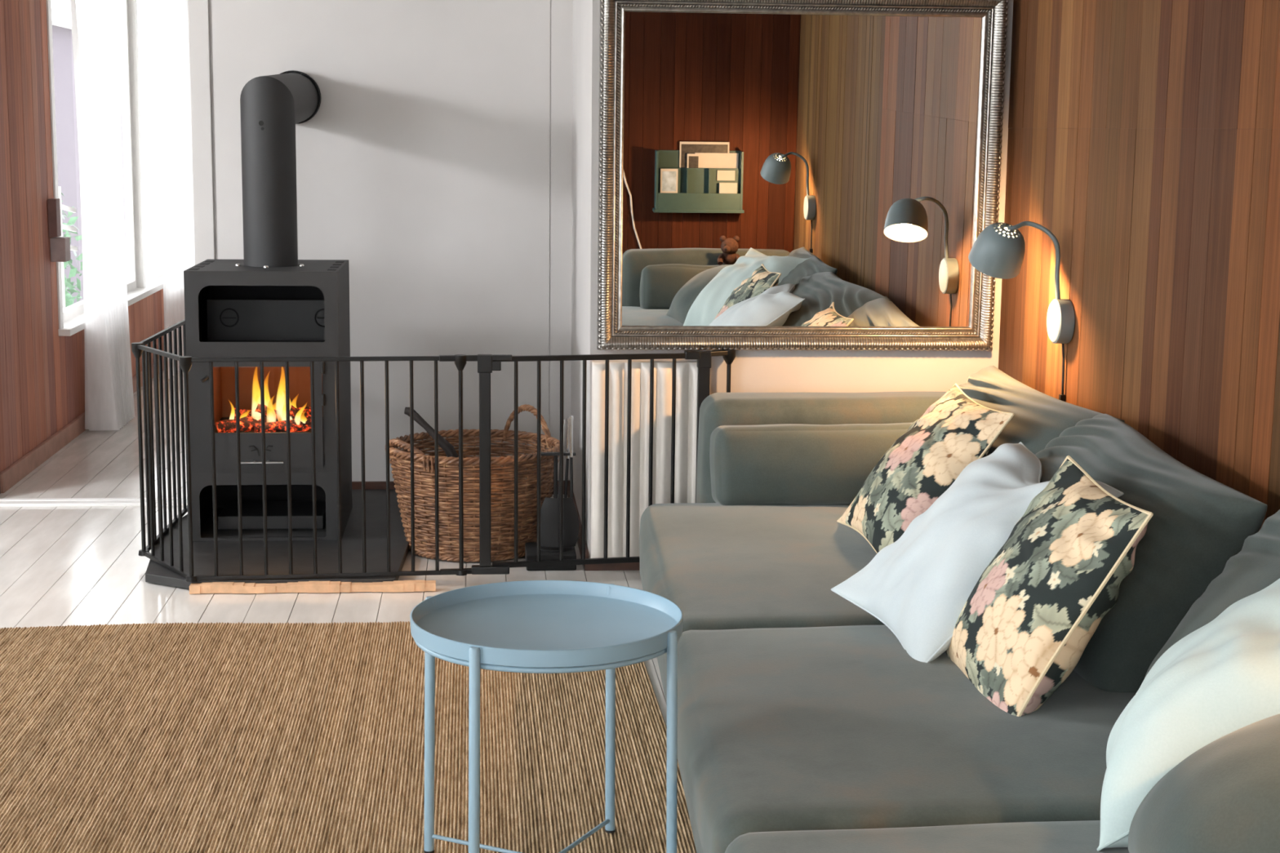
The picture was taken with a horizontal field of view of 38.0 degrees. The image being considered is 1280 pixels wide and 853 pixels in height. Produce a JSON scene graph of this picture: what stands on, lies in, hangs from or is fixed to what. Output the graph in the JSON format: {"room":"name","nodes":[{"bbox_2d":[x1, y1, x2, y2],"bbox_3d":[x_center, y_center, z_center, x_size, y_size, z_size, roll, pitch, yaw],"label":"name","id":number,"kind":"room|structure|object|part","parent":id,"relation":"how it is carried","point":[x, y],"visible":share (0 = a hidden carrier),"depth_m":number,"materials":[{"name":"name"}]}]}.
{"room":"living room","nodes":[
{"label":"living room","id":0,"kind":"room"},
{"bbox_2d":[0,0,164,472],"bbox_3d":[-2.500,-1.191,8.437,0.123,2.450,4.100,0,9,-5],"label":"wall","id":1,"kind":"structure","parent":0,"point":[42,371],"depth_m":7.08,"materials":[{"name":"brown wood"}]},
{"bbox_2d":[47,198,70,262],"bbox_3d":[-2.321,-0.785,7.438,0.060,0.250,0.105,0,9,-5],"label":"wall box","id":2,"kind":"object","parent":1,"relation":"attached to","point":[60,246],"visible":1,"depth_m":7.41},
{"bbox_2d":[0,355,164,493],"bbox_3d":[-2.442,-0.115,8.598,0.017,0.075,4.035,0,9,-5],"label":"baseboard","id":3,"kind":"structure","parent":1,"relation":"attached to","point":[20,468],"depth_m":7.24,"materials":[{"name":"brown wood"}]},
{"bbox_2d":[45,0,163,336],"bbox_3d":[-2.522,-1.409,8.903,0.180,1.628,3.010,0,9,-5],"label":"window","id":4,"kind":"structure","parent":1,"relation":"in","point":[140,284],"depth_m":9.35,"materials":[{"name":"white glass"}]},
{"bbox_3d":[-2.455,-1.240,7.955,0.040,1.540,0.940,0,9,-5],"label":"sash","id":5,"kind":"part","parent":4,"relation":"part of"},
{"bbox_2d":[69,0,135,431],"bbox_3d":[-2.295,-1.036,7.910,0.154,2.084,1.040,0,9,-5],"label":"sheer curtain","id":6,"kind":"object","parent":4,"relation":"hanging from","point":[95,24],"visible":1,"depth_m":7.87,"materials":[{"name":"white fabric"}]},
{"bbox_3d":[-2.538,-1.395,8.919,0.040,1.540,0.900,0,9,-5],"label":"sash","id":7,"kind":"part","parent":4,"relation":"part of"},
{"bbox_3d":[-2.619,-1.548,9.864,0.040,1.540,0.900,0,9,-5],"label":"sash","id":8,"kind":"part","parent":4,"relation":"part of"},
{"bbox_2d":[155,0,195,378],"bbox_3d":[-2.453,-1.351,9.859,0.044,2.084,1.000,0,9,-5],"label":"sheer curtain","id":9,"kind":"object","parent":4,"relation":"hanging from","point":[171,15],"visible":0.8,"depth_m":9.73,"materials":[{"name":"white fabric"}]},
{"bbox_2d":[146,0,190,268],"bbox_3d":[-1.524,-1.520,10.552,2.430,2.450,0.100,0,9,-5],"label":"wall","id":10,"kind":"structure","parent":0,"point":[148,1],"depth_m":10.38,"materials":[{"name":"white paint"}]},
{"bbox_2d":[0,369,666,727],"bbox_3d":[-1.132,0.704,4.159,5.050,0.134,13.350,0,9,-5],"label":"floor","id":11,"kind":"structure","parent":0,"point":[60,566],"depth_m":5.55,"materials":[{"name":"white paint"}]},
{"bbox_2d":[145,488,435,594],"bbox_3d":[-1.085,0.348,5.944,0.890,0.028,1.384,0,9,-5],"label":"plate","id":12,"kind":"object","parent":11,"relation":"on","point":[375,500],"visible":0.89,"depth_m":5.55,"materials":[{"name":"metal"}]},
{"bbox_2d":[183,70,352,541],"bbox_3d":[-1.190,-0.432,6.089,0.462,1.464,0.880,0,9,-5],"label":"wood stove","id":13,"kind":"object","parent":12,"relation":"on","point":[270,302],"visible":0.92,"depth_m":5.81,"materials":[{"name":"black metal"}]},
{"bbox_3d":[-1.156,-0.340,5.689,0.462,0.258,0.006,0,9,-5],"label":"panel","id":14,"kind":"part","parent":13,"relation":"part of","materials":[{"name":"black metal"}]},
{"bbox_3d":[-1.168,0.110,5.743,0.135,0.012,0.023,0,9,-5],"label":"door handle","id":15,"kind":"part","parent":13,"relation":"part of","materials":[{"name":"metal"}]},
{"bbox_3d":[-1.159,-0.039,5.733,0.357,0.336,0.010,0,9,-5],"label":"door","id":16,"kind":"part","parent":13,"relation":"part of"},
{"bbox_3d":[-1.163,0.249,5.784,0.462,0.216,0.006,0,9,-5],"label":"panel","id":17,"kind":"part","parent":13,"relation":"part of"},
{"bbox_3d":[-1.182,0.287,6.024,0.330,0.044,0.240,0,9,-5],"label":"ash drawer","id":18,"kind":"part","parent":13,"relation":"part of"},
{"bbox_2d":[131,319,735,582],"bbox_3d":[-0.880,0.067,5.592,2.084,0.640,1.056,6,10,29],"label":"guard","id":19,"kind":"object","parent":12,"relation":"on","point":[486,363],"visible":0.85,"depth_m":5.36,"materials":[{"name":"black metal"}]},
{"bbox_3d":[-1.485,0.074,5.537,0.012,0.630,0.012,0,9,-5],"label":"post","id":20,"kind":"part","parent":19,"relation":"part of","materials":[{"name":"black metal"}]},
{"bbox_3d":[-1.373,-0.211,5.332,0.013,0.012,0.381,-6,11,-34],"label":"rail","id":21,"kind":"part","parent":19,"relation":"part of","materials":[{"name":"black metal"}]},
{"bbox_3d":[-1.502,-0.316,5.980,0.013,0.012,1.001,0,9,-2],"label":"rail","id":22,"kind":"part","parent":19,"relation":"part of","materials":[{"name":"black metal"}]},
{"bbox_3d":[-1.380,0.405,5.431,0.013,0.012,0.381,-6,11,-34],"label":"rail","id":23,"kind":"part","parent":19,"relation":"part of","materials":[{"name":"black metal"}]},
{"bbox_3d":[-1.509,0.299,6.079,0.013,0.012,1.001,0,9,-2],"label":"rail","id":24,"kind":"part","parent":19,"relation":"part of","materials":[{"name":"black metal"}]},
{"bbox_3d":[-1.268,0.126,5.228,0.012,0.630,0.012,0,9,-5],"label":"post","id":25,"kind":"part","parent":19,"relation":"part of","materials":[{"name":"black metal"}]},
{"bbox_3d":[-0.887,-0.190,5.233,0.762,0.012,0.013,-1,9,-8],"label":"rail","id":26,"kind":"part","parent":19,"relation":"part of","materials":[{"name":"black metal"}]},
{"bbox_3d":[-0.894,0.426,5.332,0.762,0.012,0.013,-1,9,-8],"label":"rail","id":27,"kind":"part","parent":19,"relation":"part of","materials":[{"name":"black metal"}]},
{"bbox_3d":[-0.513,0.117,5.337,0.012,0.630,0.012,0,9,-5],"label":"post","id":28,"kind":"part","parent":19,"relation":"part of","materials":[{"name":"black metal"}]},
{"bbox_3d":[-0.446,0.111,5.352,0.033,0.638,0.024,0,9,-5],"label":"gate post","id":29,"kind":"part","parent":19,"relation":"part of","materials":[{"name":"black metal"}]},
{"bbox_3d":[-0.134,0.396,5.471,0.606,0.015,0.016,-1,9,-13],"label":"gate rail","id":30,"kind":"part","parent":19,"relation":"part of","materials":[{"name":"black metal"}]},
{"bbox_3d":[-0.127,-0.200,5.375,0.606,0.015,0.016,-1,9,-13],"label":"gate rail","id":31,"kind":"part","parent":19,"relation":"part of","materials":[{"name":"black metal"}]},
{"bbox_3d":[0.184,0.096,5.495,0.040,0.636,0.028,0,9,-5],"label":"gate post","id":32,"kind":"part","parent":19,"relation":"part of","materials":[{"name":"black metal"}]},
{"bbox_3d":[0.260,0.092,5.542,0.012,0.630,0.012,0,9,-5],"label":"post","id":33,"kind":"part","parent":19,"relation":"part of","materials":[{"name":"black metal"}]},
{"bbox_2d":[0,621,696,852],"bbox_3d":[-1.215,0.804,3.165,2.714,0.009,3.577,0,9,-5],"label":"jute rug","id":34,"kind":"object","parent":11,"relation":"on","point":[201,737],"visible":0.88,"depth_m":3.95,"materials":[{"name":"beige wicker"}]},
{"bbox_2d":[409,580,683,852],"bbox_3d":[-0.162,0.556,3.237,0.468,0.479,0.468,0,9,-5],"label":"side table","id":35,"kind":"object","parent":34,"relation":"on","point":[524,626],"visible":1,"depth_m":3.20,"materials":[{"name":"blue metal"}]},
{"bbox_3d":[-0.378,0.538,3.343,0.024,0.477,0.018,5,10,26],"label":"leg","id":36,"kind":"part","parent":35,"relation":"part of","materials":[{"name":"blue metal"}]},
{"bbox_3d":[-0.270,0.590,3.024,0.018,0.477,0.024,5,10,26],"label":"leg","id":37,"kind":"part","parent":35,"relation":"part of","materials":[{"name":"blue metal"}]},
{"bbox_2d":[409,580,683,667],"bbox_3d":[-0.160,0.335,3.202,0.468,0.030,0.468,0,9,-5],"label":"tray","id":38,"kind":"object","parent":35,"relation":"on","point":[524,624],"depth_m":3.21,"materials":[{"name":"blue metal"}]},
{"bbox_3d":[-0.055,0.524,3.451,0.018,0.477,0.024,5,10,26],"label":"leg","id":39,"kind":"part","parent":35,"relation":"part of","materials":[{"name":"blue metal"}]},
{"bbox_3d":[0.054,0.577,3.132,0.024,0.477,0.018,5,10,26],"label":"leg","id":40,"kind":"part","parent":35,"relation":"part of","materials":[{"name":"blue metal"}]},
{"bbox_2d":[385,404,559,562],"bbox_3d":[-0.518,0.169,5.833,0.553,0.428,0.553,0,9,-2],"label":"wicker basket","id":41,"kind":"object","parent":11,"relation":"on","point":[502,478],"visible":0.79,"depth_m":5.66,"materials":[{"name":"brown wicker"}]},
{"bbox_3d":[-0.720,0.075,5.664,0.056,0.074,0.253,-6,11,-37],"label":"handle","id":42,"kind":"part","parent":41,"relation":"part of","materials":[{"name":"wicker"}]},
{"bbox_2d":[404,407,496,527],"bbox_3d":[-0.594,0.134,5.829,0.295,0.381,0.040,2,9,8],"label":"hatchet","id":43,"kind":"object","parent":41,"relation":"in","point":[446,446],"visible":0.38,"depth_m":5.81,"materials":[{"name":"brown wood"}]},
{"bbox_3d":[-0.613,0.116,5.827,0.257,0.347,0.036,2,9,10],"label":"handle","id":44,"kind":"part","parent":43,"relation":"part of","materials":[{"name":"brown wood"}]},
{"bbox_3d":[-0.363,-0.005,5.996,0.211,0.133,0.025,8,12,38],"label":"handle","id":45,"kind":"part","parent":41,"relation":"part of","materials":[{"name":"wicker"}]},
{"bbox_2d":[524,542,576,570],"bbox_3d":[-0.273,0.394,5.662,0.150,0.047,0.180,0,9,-5],"label":"box","id":46,"kind":"object","parent":11,"relation":"on","point":[530,548],"visible":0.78,"depth_m":5.58,"materials":[{"name":"black metal"}]},
{"bbox_2d":[540,452,575,551],"bbox_3d":[-0.253,0.224,5.636,0.115,0.296,0.110,0,9,-5],"label":"stand","id":47,"kind":"object","parent":46,"relation":"on","point":[555,455],"visible":0.62,"depth_m":5.62,"materials":[{"name":"metal"}]},
{"bbox_3d":[-0.247,0.083,5.614,0.105,0.008,0.024,0,9,-5],"label":"hook plate","id":48,"kind":"part","parent":47,"relation":"part of","materials":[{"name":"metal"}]},
{"bbox_2d":[540,419,578,547],"bbox_3d":[-0.244,0.170,5.579,0.124,0.388,0.026,0,9,-5],"label":"shovel","id":49,"kind":"object","parent":47,"relation":"hanging from","point":[549,511],"visible":0.68,"depth_m":5.59,"materials":[{"name":"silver metal"}]},
{"bbox_3d":[-0.245,0.288,5.594,0.124,0.150,0.018,0,9,-5],"label":"shovel blade","id":50,"kind":"part","parent":49,"relation":"part of","materials":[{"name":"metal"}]},
{"bbox_3d":[-0.232,0.041,5.565,0.018,0.128,0.015,0,9,-5],"label":"handle","id":51,"kind":"part","parent":49,"relation":"part of","materials":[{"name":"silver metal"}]},
{"bbox_2d":[564,417,569,497],"bbox_3d":[-0.228,0.154,5.662,0.057,0.373,0.041,0,9,-5],"label":"brush","id":52,"kind":"object","parent":47,"relation":"hanging from","point":[567,449],"visible":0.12,"depth_m":5.65,"materials":[{"name":"silver metal"}]},
{"bbox_3d":[-0.216,0.034,5.644,0.018,0.128,0.015,0,9,-5],"label":"handle","id":53,"kind":"part","parent":52,"relation":"part of","materials":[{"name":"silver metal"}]},
{"bbox_2d":[568,414,579,540],"bbox_3d":[-0.199,0.160,5.620,0.036,0.394,0.015,0,9,-5],"label":"poker","id":54,"kind":"object","parent":47,"relation":"hanging from","point":[571,417],"visible":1,"depth_m":5.60,"materials":[{"name":"silver metal"}]},
{"bbox_3d":[-0.208,0.029,5.598,0.016,0.128,0.015,0,9,-5],"label":"handle","id":55,"kind":"part","parent":54,"relation":"part of","materials":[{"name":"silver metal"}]},
{"bbox_2d":[639,391,1136,852],"bbox_3d":[0.630,0.475,3.564,1.240,0.563,3.963,0,9,-5],"label":"sofa","id":56,"kind":"object","parent":11,"relation":"on","point":[806,725],"visible":0.47,"depth_m":3.30,"materials":[{"name":"fabric"}]},
{"bbox_2d":[639,502,884,665],"bbox_3d":[0.527,0.387,4.627,1.043,0.205,1.312,0,9,-5],"label":"seat cushion","id":57,"kind":"object","parent":56,"relation":"on","point":[725,566],"depth_m":4.43,"materials":[{"name":"fabric"}]},
{"bbox_2d":[709,422,912,505],"bbox_3d":[0.615,0.111,5.212,0.840,0.254,0.241,0,9,-5],"label":"bolster cushion","id":58,"kind":"object","parent":56,"relation":"on","point":[780,464],"visible":0.62,"depth_m":5.10,"materials":[{"name":"fabric"}]},
{"bbox_3d":[0.628,0.180,5.415,0.924,0.558,0.227,0,9,-5],"label":"arm","id":59,"kind":"part","parent":56,"relation":"part of","materials":[{"name":"fabric"}]},
{"bbox_2d":[677,625,1136,852],"bbox_3d":[0.609,0.580,3.424,1.090,0.204,1.135,0,9,-5],"label":"seat cushion","id":60,"kind":"object","parent":56,"relation":"on","point":[780,727],"depth_m":3.16,"materials":[{"name":"fabric"}]},
{"bbox_2d":[836,383,1014,553],"bbox_3d":[0.699,0.114,4.630,0.326,0.381,0.491,0,9,-5],"label":"throw cushion","id":61,"kind":"object","parent":56,"relation":"on","point":[956,431],"visible":0.8,"depth_m":4.50,"materials":[{"name":"multicoloured fabric"}]},
{"bbox_2d":[724,820,1128,852],"bbox_3d":[0.681,0.756,2.321,1.126,0.214,1.114,0,9,-5],"label":"seat cushion","id":62,"kind":"object","parent":56,"relation":"on","point":[786,836],"depth_m":2.75,"materials":[{"name":"fabric"}]},
{"bbox_2d":[831,441,1124,662],"bbox_3d":[0.688,0.249,3.844,0.433,0.363,0.540,-1,9,-12],"label":"throw cushion","id":63,"kind":"object","parent":56,"relation":"on","point":[918,585],"visible":0.73,"depth_m":3.74,"materials":[{"name":"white fabric"}]},
{"bbox_2d":[958,365,1124,456],"bbox_3d":[0.911,0.114,4.819,0.398,0.440,1.075,0,9,-5],"label":"cushion","id":64,"kind":"object","parent":56,"relation":"on","point":[1039,418],"visible":0.22,"depth_m":4.53,"materials":[{"name":"fabric"}]},
{"bbox_2d":[945,455,1153,716],"bbox_3d":[0.743,0.310,3.472,0.287,0.432,0.506,0,9,-5],"label":"throw cushion","id":65,"kind":"object","parent":56,"relation":"on","point":[1031,615],"visible":0.87,"depth_m":3.32,"materials":[{"name":"multicoloured fabric"}]},
{"bbox_2d":[1035,413,1267,693],"bbox_3d":[0.949,0.260,3.898,0.408,0.454,1.019,0,9,-5],"label":"cushion","id":66,"kind":"object","parent":56,"relation":"on","point":[1198,522],"visible":0.41,"depth_m":3.45,"materials":[{"name":"fabric"}]},
{"bbox_2d":[1097,578,1279,851],"bbox_3d":[0.906,0.420,2.810,0.397,0.394,0.526,4,10,20],"label":"throw cushion","id":67,"kind":"object","parent":56,"relation":"on","point":[1221,678],"visible":0.77,"depth_m":2.67,"materials":[{"name":"white fabric"}]},
{"bbox_2d":[1128,713,1279,852],"bbox_3d":[0.862,0.539,2.462,0.397,0.323,0.480,2,9,8],"label":"throw cushion","id":68,"kind":"object","parent":56,"relation":"on","point":[1224,797],"visible":0.98,"depth_m":2.39,"materials":[{"name":"fabric"}]},
{"bbox_2d":[1144,509,1279,678],"bbox_3d":[1.081,0.416,2.904,0.360,0.420,0.983,0,9,-5],"label":"cushion","id":69,"kind":"object","parent":56,"relation":"on","point":[1256,566],"visible":0.24,"depth_m":3.20,"materials":[{"name":"fabric"}]},
{"bbox_2d":[208,0,573,481],"bbox_3d":[-0.846,-0.871,6.557,1.408,2.450,0.120,0,9,-5],"label":"wall","id":70,"kind":"structure","parent":0,"point":[434,159],"depth_m":6.50,"materials":[{"name":"white paint"}]},
{"bbox_2d":[187,0,215,265],"bbox_3d":[-1.517,-0.918,6.493,0.068,2.350,0.138,0,9,-5],"label":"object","id":71,"kind":"structure","parent":70,"relation":"attached to","point":[198,10],"depth_m":6.41,"materials":[{"name":"white paint"}]},
{"bbox_2d":[570,0,1013,558],"bbox_3d":[0.516,-0.783,6.104,1.428,2.450,1.270,0,9,-5],"label":"wall","id":72,"kind":"structure","parent":0,"point":[751,371],"depth_m":5.58,"materials":[{"name":"white paint"}]},
{"bbox_2d":[351,480,639,570],"bbox_3d":[-0.223,0.313,6.150,2.502,0.055,1.162,0,9,-5],"label":"baseboard","id":73,"kind":"structure","parent":72,"relation":"attached to","point":[628,566],"depth_m":5.85,"materials":[{"name":"brown wood"}]},
{"bbox_2d":[590,361,697,558],"bbox_3d":[0.022,0.108,5.530,0.333,0.601,0.050,0,9,-5],"label":"radiator","id":74,"kind":"object","parent":72,"relation":"attached to","point":[686,414],"visible":0.62,"depth_m":5.50,"materials":[{"name":"white metal"}]},
{"bbox_2d":[596,0,1008,351],"bbox_3d":[0.469,-0.739,5.417,1.180,1.044,0.084,0,9,-5],"label":"framed mirror","id":75,"kind":"object","parent":72,"relation":"attached to","point":[774,175],"visible":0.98,"depth_m":5.42,"materials":[{"name":"silver glass"}]},
{"bbox_2d":[998,0,1279,532],"bbox_3d":[1.362,-0.346,3.441,0.198,2.450,4.250,0,9,-5],"label":"wall","id":76,"kind":"structure","parent":0,"point":[1144,135],"depth_m":4.28,"materials":[{"name":"brown wood"}]},
{"bbox_2d":[968,221,1074,401],"bbox_3d":[1.012,-0.308,4.959,0.282,0.477,0.152,2,9,11],"label":"wall lamp","id":77,"kind":"object","parent":76,"relation":"attached to","point":[997,251],"visible":1,"depth_m":4.89,"materials":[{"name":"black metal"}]},
{"bbox_3d":[0.948,-0.469,4.944,0.144,0.146,0.152,0,9,-5],"label":"lamp shade","id":78,"kind":"part","parent":77,"relation":"part of","materials":[{"name":"grey metal"}]},
{"bbox_3d":[1.126,-0.144,4.952,0.014,0.158,0.015,0,9,-5],"label":"cord","id":79,"kind":"part","parent":77,"relation":"part of","materials":[{"name":"black plastic"}]},
{"label":"outside","id":80,"kind":"structure","parent":0,"visible":0},
{"bbox_2d":[143,204,155,272],"bbox_3d":[-10.619,0.773,6.837,60.000,0.100,75.000,0,9,-5],"label":"ground","id":81,"kind":"structure","parent":80,"point":[148,208],"depth_m":31.21,"materials":[{"name":"white"}]},
{"bbox_2d":[57,186,77,308],"bbox_3d":[-2.642,-0.275,8.497,0.027,1.620,0.752,0,9,-5],"label":"trellis","id":82,"kind":"object","parent":81,"relation":"on","point":[64,207],"visible":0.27,"depth_m":8.55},
{"bbox_2d":[61,192,83,307],"bbox_3d":[-4.159,-0.944,12.710,0.745,1.571,0.755,0,9,-5],"label":"bush","id":83,"kind":"object","parent":81,"relation":"on","point":[68,299],"visible":0.09,"depth_m":12.73,"materials":[{"name":"green plant"}]},
{"bbox_2d":[51,8,127,304],"bbox_3d":[-7.542,-2.217,16.530,5.400,2.800,4.100,0,9,-5],"label":"outdoor background","id":84,"kind":"structure","parent":81,"relation":"on","point":[67,141],"depth_m":15.96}
]}

